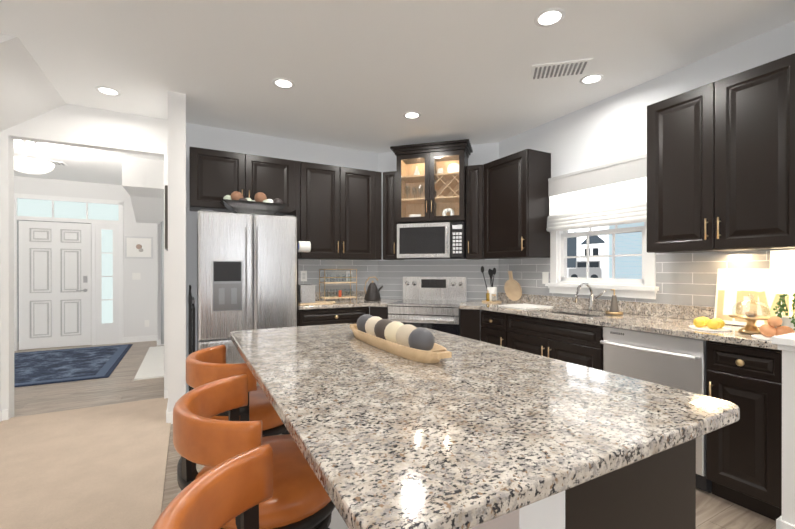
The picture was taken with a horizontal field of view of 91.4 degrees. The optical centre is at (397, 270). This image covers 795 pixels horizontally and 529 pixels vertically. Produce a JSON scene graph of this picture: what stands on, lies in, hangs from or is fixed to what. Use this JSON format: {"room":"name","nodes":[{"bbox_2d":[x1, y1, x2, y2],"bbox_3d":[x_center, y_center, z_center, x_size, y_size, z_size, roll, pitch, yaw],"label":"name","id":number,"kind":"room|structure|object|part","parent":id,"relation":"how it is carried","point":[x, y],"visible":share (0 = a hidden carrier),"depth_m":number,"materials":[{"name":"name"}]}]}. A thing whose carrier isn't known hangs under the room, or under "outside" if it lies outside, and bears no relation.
{"room":"kitchen","nodes":[
{"label":"kitchen","id":0,"kind":"room"},
{"bbox_2d":[0,299,0,409],"bbox_3d":[-1.826,-0.103,0.332,0.150,2.740,6.520,0,0,-28],"label":"wall","id":1,"kind":"structure","parent":0,"point":[0,354],"depth_m":3.23,"materials":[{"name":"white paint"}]},
{"bbox_2d":[0,409,7,421],"bbox_3d":[-1.794,1.216,0.466,0.030,0.099,6.320,0,0,-28],"label":"baseboard","id":2,"kind":"structure","parent":1,"relation":"attached to","point":[4,414],"depth_m":3.24,"materials":[{"name":"white wood"}]},
{"bbox_2d":[0,33,65,131],"bbox_3d":[-2.855,-1.318,2.843,0.430,0.320,1.120,0,0,-28],"label":"soffit","id":3,"kind":"structure","parent":0,"point":[28,90],"depth_m":2.92,"materials":[{"name":"white paint"}]},
{"bbox_2d":[0,397,170,528],"bbox_3d":[-2.253,1.260,0.127,3.600,0.014,6.560,0,0,-28],"label":"floor carpet","id":4,"kind":"object","parent":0,"point":[100,467],"depth_m":2.46,"materials":[{"name":"beige carpet"}]},
{"bbox_2d":[14,176,157,342],"bbox_3d":[-5.497,-0.115,6.419,2.680,2.740,0.120,0,0,-28],"label":"wall","id":5,"kind":"structure","parent":0,"point":[140,302],"depth_m":6.79,"materials":[{"name":"white paint"}]},
{"bbox_2d":[14,193,122,350],"bbox_3d":[-5.402,0.020,6.412,1.440,2.470,0.083,0,0,-28],"label":"front door","id":6,"kind":"structure","parent":5,"relation":"attached to","point":[70,284],"depth_m":6.40,"materials":[{"name":"white wood"}]},
{"bbox_2d":[132,273,140,279],"bbox_3d":[-4.595,0.094,6.833,0.120,0.120,0.007,0,0,-28],"label":"light switch","id":7,"kind":"object","parent":5,"relation":"attached to","point":[136,276],"depth_m":6.83,"materials":[{"name":"white plastic"}]},
{"bbox_2d":[124,236,152,258],"bbox_3d":[-4.554,-0.411,6.839,0.420,0.390,0.032,0,0,-28],"label":"framed picture","id":8,"kind":"object","parent":5,"relation":"attached to","point":[137,247],"visible":1,"depth_m":6.83,"materials":[{"name":"white paper"}]},
{"bbox_2d":[123,335,157,342],"bbox_3d":[-4.541,1.203,6.862,0.580,0.099,0.014,0,0,-28],"label":"baseboard","id":9,"kind":"structure","parent":5,"relation":"attached to","point":[140,339],"depth_m":6.85,"materials":[{"name":"white wood"}]},
{"bbox_2d":[122,156,163,223],"bbox_3d":[-3.541,-1.139,5.900,0.870,0.690,1.550,0,0,-28],"label":"wall","id":10,"kind":"structure","parent":0,"point":[142,182],"depth_m":5.21,"materials":[{"name":"white paint"}]},
{"bbox_2d":[161,221,163,343],"bbox_3d":[-3.607,-0.087,6.660,0.966,2.622,0.049,0,0,-28],"label":"door frame","id":11,"kind":"structure","parent":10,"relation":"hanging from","point":[162,282],"depth_m":6.49,"materials":[{"name":"grey"}]},
{"bbox_2d":[158,224,160,338],"bbox_3d":[-4.135,-0.116,6.843,0.120,2.740,0.670,0,0,-28],"label":"wall jog","id":12,"kind":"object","parent":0,"point":[159,244],"visible":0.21,"depth_m":6.53,"materials":[{"name":"white paint"}]},
{"bbox_2d":[158,224,160,339],"bbox_3d":[-3.388,-0.116,6.934,1.520,2.740,0.120,0,0,-28],"label":"wall","id":13,"kind":"structure","parent":0,"point":[159,279],"depth_m":6.53,"materials":[{"name":"white paint"}]},
{"bbox_2d":[156,339,163,345],"bbox_3d":[-3.780,1.204,6.648,0.584,0.099,0.014,0,0,-28],"label":"baseboard","id":14,"kind":"structure","parent":13,"relation":"attached to","point":[158,341],"depth_m":6.52,"materials":[{"name":"white wood"}]},
{"bbox_2d":[168,91,185,411],"bbox_3d":[-2.000,-0.110,3.535,0.130,2.740,0.720,0,0,-28],"label":"wall","id":15,"kind":"structure","parent":0,"point":[176,246],"depth_m":3.22,"materials":[{"name":"white paint"}]},
{"bbox_2d":[165,185,167,250],"bbox_3d":[-2.078,-0.460,3.509,0.028,0.540,0.450,0,0,-28],"label":"framed picture","id":16,"kind":"object","parent":15,"relation":"attached to","point":[166,217],"visible":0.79,"depth_m":3.31,"materials":[{"name":"grey"}]},
{"bbox_2d":[0,104,377,418],"bbox_3d":[-1.847,-0.111,4.095,3.690,2.740,0.120,0,0,-28],"label":"wall","id":17,"kind":"structure","parent":0,"point":[80,126],"depth_m":3.65,"materials":[{"name":"white paint"}]},
{"bbox_2d":[165,389,170,422],"bbox_3d":[-2.067,1.210,3.493,0.030,0.099,0.734,0,0,-28],"label":"baseboard","id":18,"kind":"structure","parent":17,"relation":"attached to","point":[168,414],"depth_m":3.19,"materials":[{"name":"white wood"}]},
{"bbox_2d":[189,147,296,215],"bbox_3d":[-1.581,-0.881,3.979,0.970,0.560,0.330,0,0,-28],"label":"upper cabinet","id":19,"kind":"object","parent":17,"relation":"attached to","point":[214,175],"depth_m":3.81,"materials":[{"name":"black wood"}]},
{"bbox_2d":[293,161,376,259],"bbox_3d":[-0.741,-0.646,4.433,0.940,1.030,0.330,0,0,-28],"label":"upper cabinet","id":20,"kind":"object","parent":17,"relation":"attached to","point":[336,211],"depth_m":4.28,"materials":[{"name":"black wood"}]},
{"bbox_2d":[298,241,310,251],"bbox_3d":[-0.927,-0.240,3.853,0.125,0.110,0.110,0,0,-28],"label":"paper towel holder","id":21,"kind":"object","parent":20,"relation":"attached to","point":[304,246],"visible":0.81,"depth_m":3.81,"materials":[{"name":"white paper"}]},
{"bbox_2d":[14,341,775,528],"bbox_3d":[-1.556,1.286,3.254,7.800,0.050,11.400,0,0,-28],"label":"floor","id":22,"kind":"structure","parent":0,"point":[119,384],"depth_m":3.77,"materials":[{"name":"grey wood"}]},
{"bbox_2d":[14,344,132,386],"bbox_3d":[-4.640,1.250,5.225,1.550,0.012,2.300,0,0,-28],"label":"rug","id":23,"kind":"object","parent":22,"relation":"on","point":[52,366],"visible":0.88,"depth_m":5.16,"materials":[{"name":"blue fabric"}]},
{"bbox_2d":[134,346,163,380],"bbox_3d":[-3.293,1.246,5.499,0.520,0.019,2.100,0,0,-28],"label":"runner rug","id":24,"kind":"object","parent":22,"relation":"on","point":[152,366],"visible":0.43,"depth_m":5.08,"materials":[{"name":"white fabric"}]},
{"bbox_2d":[188,285,194,390],"bbox_3d":[-1.869,0.693,3.522,0.054,1.126,0.430,0,0,-28],"label":"step ladder","id":25,"kind":"object","parent":22,"relation":"on","point":[191,322],"visible":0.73,"depth_m":3.34,"materials":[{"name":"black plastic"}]},
{"bbox_2d":[152,444,272,528],"bbox_3d":[-0.136,0.830,0.679,0.522,0.867,0.555,0,0,-28],"label":"stool","id":26,"kind":"object","parent":22,"relation":"on","point":[220,495],"visible":1,"depth_m":0.78,"materials":[{"name":"orange leather"}]},
{"bbox_2d":[186,345,289,436],"bbox_3d":[-0.733,0.827,1.889,0.522,0.867,0.547,0,0,-28],"label":"stool","id":27,"kind":"object","parent":22,"relation":"on","point":[206,365],"visible":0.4,"depth_m":1.71,"materials":[{"name":"orange leather"}]},
{"bbox_2d":[197,209,296,385],"bbox_3d":[-1.472,0.366,3.770,0.840,1.787,0.770,0,0,-28],"label":"refrigerator","id":28,"kind":"object","parent":22,"relation":"on","point":[246,271],"visible":0.75,"depth_m":3.45,"materials":[{"name":"silver metal"}]},
{"bbox_2d":[220,191,288,214],"bbox_3d":[-1.366,-0.643,3.718,0.600,0.228,0.240,0,0,-28],"label":"bowl","id":29,"kind":"object","parent":28,"relation":"on","point":[237,202],"visible":1,"depth_m":3.64,"materials":[{"name":"grey"}]},
{"bbox_2d":[173,374,334,528],"bbox_3d":[-0.434,0.828,1.272,0.521,0.867,0.554,0,0,-28],"label":"stool","id":30,"kind":"object","parent":22,"relation":"on","point":[300,499],"visible":0.5,"depth_m":1.11,"materials":[{"name":"orange leather"}]},
{"bbox_2d":[298,307,368,325],"bbox_3d":[-0.774,0.821,4.245,0.760,0.876,0.600,0,0,-28],"label":"base cabinet","id":31,"kind":"object","parent":22,"relation":"on","point":[350,315],"depth_m":3.96,"materials":[{"name":"black wood"}]},
{"bbox_2d":[298,291,402,309],"bbox_3d":[-0.460,0.311,4.334,1.398,0.135,0.772,0,0,-28],"label":"countertop","id":32,"kind":"structure","parent":31,"relation":"on","point":[360,301],"depth_m":4.36,"materials":[{"name":"stone"}]},
{"bbox_2d":[298,301,334,305],"bbox_3d":[-0.851,0.333,4.049,0.400,0.018,0.270,0,0,-28],"label":"cutting board","id":33,"kind":"object","parent":32,"relation":"on","point":[321,302],"visible":0.85,"depth_m":3.95,"materials":[{"name":"brown wood"}]},
{"bbox_2d":[298,284,314,302],"bbox_3d":[-0.961,0.231,4.006,0.165,0.183,0.220,0,0,-28],"label":"toaster","id":34,"kind":"object","parent":33,"relation":"on","point":[306,293],"visible":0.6,"depth_m":3.92,"materials":[{"name":"silver metal"}]},
{"bbox_2d":[319,269,356,300],"bbox_3d":[-0.685,0.160,4.479,0.387,0.364,0.198,0,0,-28],"label":"spice rack","id":35,"kind":"object","parent":32,"relation":"on","point":[340,295],"visible":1,"depth_m":4.43,"materials":[{"name":"brown wood"}]},
{"bbox_2d":[364,276,382,300],"bbox_3d":[-0.276,0.203,4.535,0.247,0.277,0.200,0,0,-28],"label":"kettle","id":36,"kind":"object","parent":32,"relation":"on","point":[372,293],"visible":1,"depth_m":4.47,"materials":[{"name":"grey metal"}]},
{"bbox_2d":[370,306,387,318],"bbox_3d":[-0.126,0.821,4.398,0.525,0.876,0.526,0,0,-28],"label":"base cabinet","id":37,"kind":"object","parent":22,"relation":"on","point":[382,312],"depth_m":4.13,"materials":[{"name":"black wood"}]},
{"bbox_2d":[387,276,466,335],"bbox_3d":[0.340,0.664,4.268,0.752,1.190,0.728,0,0,17],"label":"range","id":38,"kind":"object","parent":22,"relation":"on","point":[434,303],"visible":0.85,"depth_m":4.08,"materials":[{"name":"silver metal"}]},
{"bbox_2d":[460,309,481,340],"bbox_3d":[0.800,0.822,4.122,0.525,0.876,0.526,0,0,-28],"label":"base cabinet","id":39,"kind":"object","parent":22,"relation":"on","point":[470,323],"depth_m":3.86,"materials":[{"name":"black wood"}]},
{"bbox_2d":[481,310,504,346],"bbox_3d":[1.163,0.822,3.816,0.600,0.876,0.358,0,0,-28],"label":"base cabinet","id":40,"kind":"object","parent":22,"relation":"on","point":[492,323],"depth_m":3.66,"materials":[{"name":"black wood"}]},
{"bbox_2d":[328,438,695,528],"bbox_3d":[0.096,0.823,1.672,0.671,0.883,1.794,0,0,-28],"label":"kitchen island","id":41,"kind":"object","parent":22,"relation":"on","point":[657,491],"visible":0.12,"depth_m":0.91,"materials":[{"name":"black"}]},
{"bbox_2d":[230,323,739,528],"bbox_3d":[-0.029,0.362,1.606,1.060,0.035,1.950,0,0,-28],"label":"island countertop","id":42,"kind":"structure","parent":41,"relation":"on","point":[470,433],"depth_m":0.90,"materials":[{"name":"stone"}]},
{"bbox_2d":[350,314,451,362],"bbox_3d":[-0.032,0.282,1.758,0.160,0.120,0.844,0,0,-28],"label":"tray","id":43,"kind":"object","parent":42,"relation":"on","point":[408,341],"visible":1,"depth_m":1.58,"materials":[{"name":"brown wood"}]},
{"bbox_2d":[505,312,603,370],"bbox_3d":[1.467,0.823,3.255,0.600,0.876,0.918,0,0,-28],"label":"base cabinet","id":44,"kind":"object","parent":22,"relation":"on","point":[575,343],"depth_m":3.04,"materials":[{"name":"black wood"}]},
{"bbox_2d":[459,292,777,349],"bbox_3d":[1.399,0.314,3.232,0.772,0.135,2.882,0,0,-28],"label":"countertop","id":45,"kind":"structure","parent":44,"relation":"on","point":[668,319],"depth_m":2.89,"materials":[{"name":"stone"}]},
{"bbox_2d":[482,300,500,302],"bbox_3d":[1.033,0.336,4.266,0.210,0.012,0.210,0,0,-28],"label":"round tray","id":46,"kind":"object","parent":45,"relation":"on","point":[487,301],"visible":0.81,"depth_m":4.19,"materials":[{"name":"brown wood"}]},
{"bbox_2d":[481,266,496,300],"bbox_3d":[1.025,0.136,4.310,0.157,0.384,0.136,0,0,-28],"label":"utensil crock","id":47,"kind":"object","parent":46,"relation":"on","point":[492,289],"visible":0.92,"depth_m":4.28,"materials":[{"name":"white ceramic"}]},
{"bbox_2d":[486,290,495,300],"bbox_3d":[1.014,0.268,4.202,0.081,0.121,0.089,0,0,-28],"label":"bottles","id":48,"kind":"object","parent":46,"relation":"on","point":[493,295],"visible":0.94,"depth_m":4.21,"materials":[{"name":"glass"}]},
{"bbox_2d":[504,271,521,300],"bbox_3d":[1.242,0.163,4.197,0.084,0.326,0.240,0,0,-28],"label":"round cutting board","id":49,"kind":"object","parent":45,"relation":"on","point":[512,289],"visible":0.98,"depth_m":4.18,"materials":[{"name":"brown wood"}]},
{"bbox_2d":[498,303,553,308],"bbox_3d":[1.229,0.337,3.735,0.360,0.012,0.360,0,0,-28],"label":"drying mat","id":50,"kind":"object","parent":45,"relation":"on","point":[527,306],"visible":0.98,"depth_m":3.65,"materials":[{"name":"white fabric"}]},
{"bbox_2d":[574,283,605,310],"bbox_3d":[1.621,0.222,3.285,0.264,0.244,0.145,0,0,-28],"label":"faucet","id":51,"kind":"object","parent":45,"relation":"on","point":[591,303],"visible":0.96,"depth_m":3.34,"materials":[{"name":"silver metal"}]},
{"bbox_2d":[605,289,622,314],"bbox_3d":[1.720,0.244,3.080,0.124,0.200,0.124,0,0,-28],"label":"soap dispenser","id":52,"kind":"object","parent":45,"relation":"on","point":[614,309],"visible":1,"depth_m":3.06,"materials":[{"name":"gold metal"}]},
{"bbox_2d":[689,317,731,331],"bbox_3d":[1.861,0.313,2.315,0.200,0.066,0.200,0,0,-28],"label":"plate","id":53,"kind":"object","parent":45,"relation":"on","point":[708,324],"visible":1,"depth_m":2.28,"materials":[{"name":"yellow food"}]},
{"bbox_2d":[729,294,770,333],"bbox_3d":[1.981,0.237,2.175,0.194,0.217,0.194,0,0,-28],"label":"stand","id":54,"kind":"object","parent":45,"relation":"on","point":[750,318],"visible":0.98,"depth_m":2.16,"materials":[{"name":"gold metal"}]},
{"bbox_2d":[714,268,794,326],"bbox_3d":[2.227,0.164,2.376,0.074,0.358,0.460,0,0,-28],"label":"love sign","id":55,"kind":"object","parent":45,"relation":"on","point":[734,287],"visible":0.54,"depth_m":2.45,"materials":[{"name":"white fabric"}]},
{"bbox_2d":[751,316,793,339],"bbox_3d":[1.925,0.287,1.986,0.170,0.118,0.170,0,0,-28],"label":"plate","id":56,"kind":"object","parent":45,"relation":"on","point":[769,330],"visible":0.85,"depth_m":1.95,"materials":[{"name":"orange food"}]},
{"bbox_2d":[770,250,794,316],"bbox_3d":[2.186,0.116,2.155,0.170,0.460,0.170,0,0,-28],"label":"light","id":57,"kind":"object","parent":45,"relation":"on","point":[782,271],"visible":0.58,"depth_m":2.13,"materials":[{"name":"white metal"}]},
{"bbox_2d":[773,293,794,332],"bbox_3d":[2.083,0.224,2.061,0.196,0.242,0.111,0,0,-28],"label":"trailing plant","id":58,"kind":"object","parent":45,"relation":"on","point":[788,321],"visible":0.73,"depth_m":2.06,"materials":[{"name":"green plant"}]},
{"bbox_2d":[600,327,711,492],"bbox_3d":[1.794,0.826,2.556,0.649,0.872,0.605,0,0,-28],"label":"dishwasher","id":59,"kind":"object","parent":22,"relation":"on","point":[677,362],"visible":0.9,"depth_m":2.35,"materials":[{"name":"silver metal"}]},
{"bbox_2d":[706,340,781,520],"bbox_3d":[2.042,0.826,2.155,0.634,0.875,0.325,0,0,-28],"label":"base cabinet","id":60,"kind":"object","parent":22,"relation":"on","point":[744,460],"visible":0.83,"depth_m":2.00,"materials":[{"name":"black wood"}]},
{"bbox_2d":[0,0,794,184],"bbox_3d":[-1.556,-1.504,3.249,7.800,0.050,11.400,0,0,-28],"label":"ceiling","id":61,"kind":"structure","parent":0,"point":[364,75],"depth_m":2.69,"materials":[{"name":"white paint"}]},
{"bbox_2d":[14,140,54,173],"bbox_3d":[-4.166,-1.294,4.396,0.430,0.375,0.430,0,0,-28],"label":"light","id":62,"kind":"object","parent":61,"relation":"attached to","point":[23,164],"visible":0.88,"depth_m":4.32,"materials":[{"name":"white glass"}]},
{"bbox_2d":[40,159,66,165],"bbox_3d":[-4.745,-1.477,5.277,0.360,0.010,0.200,0,0,-28],"label":"ceiling vent","id":63,"kind":"object","parent":61,"relation":"in","point":[58,163],"visible":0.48,"depth_m":5.28,"materials":[{"name":"white"}]},
{"bbox_2d":[95,86,120,95],"bbox_3d":[-2.378,-1.477,3.191,0.169,0.003,0.169,0,0,-37],"label":"recessed light","id":64,"kind":"object","parent":61,"relation":"in","point":[104,90],"depth_m":3.19,"materials":[{"name":"white"}]},
{"bbox_2d":[272,78,294,88],"bbox_3d":[-0.897,-1.476,3.060,0.169,0.003,0.169,0,0,-34],"label":"recessed light","id":65,"kind":"object","parent":61,"relation":"in","point":[283,83],"depth_m":3.06,"materials":[{"name":"white"}]},
{"bbox_2d":[403,112,420,118],"bbox_3d":[0.139,-1.478,3.688,0.169,0.003,0.169,0,0,-37],"label":"recessed light","id":66,"kind":"object","parent":61,"relation":"in","point":[409,115],"depth_m":3.69,"materials":[{"name":"white"}]},
{"bbox_2d":[534,8,564,26],"bbox_3d":[0.887,-1.475,2.262,0.169,0.003,0.169,0,0,-34],"label":"recessed light","id":67,"kind":"object","parent":61,"relation":"in","point":[549,17],"depth_m":2.26,"materials":[{"name":"white"}]},
{"bbox_2d":[529,58,592,80],"bbox_3d":[1.186,-1.471,2.845,0.400,0.013,0.220,0,0,14],"label":"ceiling vent","id":68,"kind":"object","parent":61,"relation":"in","point":[560,69],"visible":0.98,"depth_m":2.82,"materials":[{"name":"white metal"}]},
{"bbox_2d":[579,73,603,84],"bbox_3d":[1.494,-1.476,2.989,0.169,0.003,0.169,0,0,-37],"label":"recessed light","id":69,"kind":"object","parent":61,"relation":"in","point":[591,78],"depth_m":2.98,"materials":[{"name":"white glass"}]},
{"bbox_2d":[378,142,498,298],"bbox_3d":[0.492,-0.112,4.777,1.612,2.740,0.191,0,0,17],"label":"wall","id":70,"kind":"structure","parent":0,"point":[481,154],"depth_m":4.56,"materials":[{"name":"white paint"}]},
{"bbox_2d":[383,171,400,259],"bbox_3d":[-0.127,-0.647,4.622,0.150,1.030,0.346,0,0,-28],"label":"upper cabinet","id":71,"kind":"object","parent":70,"relation":"attached to","point":[390,223],"depth_m":4.53,"materials":[{"name":"black wood"}]},
{"bbox_2d":[390,139,472,223],"bbox_3d":[0.398,-0.979,4.460,0.882,0.855,0.410,0,0,17],"label":"upper cabinet","id":72,"kind":"object","parent":70,"relation":"attached to","point":[445,189],"depth_m":4.38,"materials":[{"name":"black wood"}]},
{"bbox_2d":[397,221,465,259],"bbox_3d":[0.400,-0.339,4.469,0.764,0.404,0.415,0,0,17],"label":"microwave","id":73,"kind":"object","parent":72,"relation":"attached to","point":[433,240],"visible":1,"depth_m":4.31,"materials":[{"name":"silver metal"}]},
{"bbox_3d":[0.400,-0.915,4.499,0.645,0.676,0.160,0,0,13],"label":"glass wall cabinet with decor","id":74,"kind":"part","parent":72,"relation":"part of","materials":[{"name":"clear glass"}]},
{"bbox_2d":[466,165,484,259],"bbox_3d":[0.880,-0.646,4.392,0.346,1.030,0.340,0,0,-28],"label":"upper cabinet","id":75,"kind":"object","parent":70,"relation":"attached to","point":[474,212],"depth_m":4.25,"materials":[{"name":"black wood"}]},
{"bbox_2d":[499,21,794,306],"bbox_3d":[1.871,-0.109,3.303,0.120,2.740,2.830,0,0,-28],"label":"wall","id":76,"kind":"structure","parent":0,"point":[613,128],"depth_m":3.18,"materials":[{"name":"white paint"}]},
{"bbox_2d":[483,149,550,258],"bbox_3d":[1.207,-0.646,4.017,0.364,1.030,0.620,0,0,-28],"label":"upper cabinet","id":77,"kind":"object","parent":76,"relation":"attached to","point":[515,203],"visible":1,"depth_m":3.81,"materials":[{"name":"black wood"}]},
{"bbox_2d":[298,251,769,306],"bbox_3d":[0.587,0.109,3.239,2.199,0.470,3.699,0,0,-28],"label":"tile backsplash","id":78,"kind":"structure","parent":76,"relation":"attached to","point":[687,279],"depth_m":4.23,"materials":[{"name":"grey tile"}]},
{"bbox_2d":[301,271,306,280],"bbox_3d":[-1.070,0.059,4.433,0.072,0.120,0.009,0,0,-28],"label":"electrical outlet plate","id":79,"kind":"object","parent":78,"relation":"attached to","point":[303,273],"depth_m":4.43,"materials":[{"name":"white plastic"}]},
{"bbox_2d":[346,271,351,280],"bbox_3d":[-0.586,0.058,4.695,0.072,0.120,0.009,0,0,-28],"label":"electrical outlet plate","id":80,"kind":"object","parent":78,"relation":"attached to","point":[347,272],"depth_m":4.69,"materials":[{"name":"white plastic"}]},
{"bbox_2d":[542,272,547,283],"bbox_3d":[1.478,0.070,3.881,0.009,0.120,0.070,0,0,-28],"label":"electrical outlet plate","id":81,"kind":"object","parent":78,"relation":"attached to","point":[544,276],"depth_m":3.88,"materials":[{"name":"white plastic"}]},
{"bbox_2d":[546,154,646,231],"bbox_3d":[1.707,-0.639,3.352,0.062,0.521,0.995,0,0,-28],"label":"roman shade","id":82,"kind":"object","parent":76,"relation":"attached to","point":[612,193],"visible":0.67,"depth_m":3.31,"materials":[{"name":"white fabric"}]},
{"bbox_2d":[545,222,658,298],"bbox_3d":[1.776,-0.324,3.416,0.180,1.080,1.020,0,0,-28],"label":"window","id":83,"kind":"structure","parent":76,"relation":"in","point":[644,287],"depth_m":3.36,"materials":[{"name":"white wood"}]},
{"bbox_2d":[647,53,794,253],"bbox_3d":[2.060,-0.642,2.438,0.364,1.030,0.800,0,0,-28],"label":"upper cabinet","id":84,"kind":"object","parent":76,"relation":"attached to","point":[721,165],"visible":1,"depth_m":2.32,"materials":[{"name":"black wood"}]},
{"bbox_2d":[782,350,794,524],"bbox_3d":[2.437,0.798,2.070,1.500,0.930,0.120,0,0,-28],"label":"wall","id":85,"kind":"structure","parent":0,"point":[788,436],"depth_m":1.75,"materials":[{"name":"white paint"}]},
{"bbox_2d":[771,333,794,351],"bbox_3d":[1.847,0.329,1.751,0.240,0.060,0.170,0,0,-28],"label":"trim","id":86,"kind":"structure","parent":85,"relation":"on","point":[785,342],"depth_m":1.74,"materials":[{"name":"white wood"}]},
{"bbox_2d":[776,515,794,528],"bbox_3d":[1.990,1.198,1.830,0.515,0.129,0.148,0,0,-28],"label":"baseboard","id":87,"kind":"structure","parent":85,"relation":"attached to","point":[781,523],"depth_m":1.75,"materials":[{"name":"white wood"}]},
{"label":"outside","id":88,"kind":"structure","parent":0,"visible":0},
{"bbox_2d":[567,222,643,278],"bbox_3d":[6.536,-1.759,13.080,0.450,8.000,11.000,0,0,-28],"label":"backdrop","id":89,"kind":"structure","parent":88,"point":[629,267],"depth_m":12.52,"materials":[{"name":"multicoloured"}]}
]}

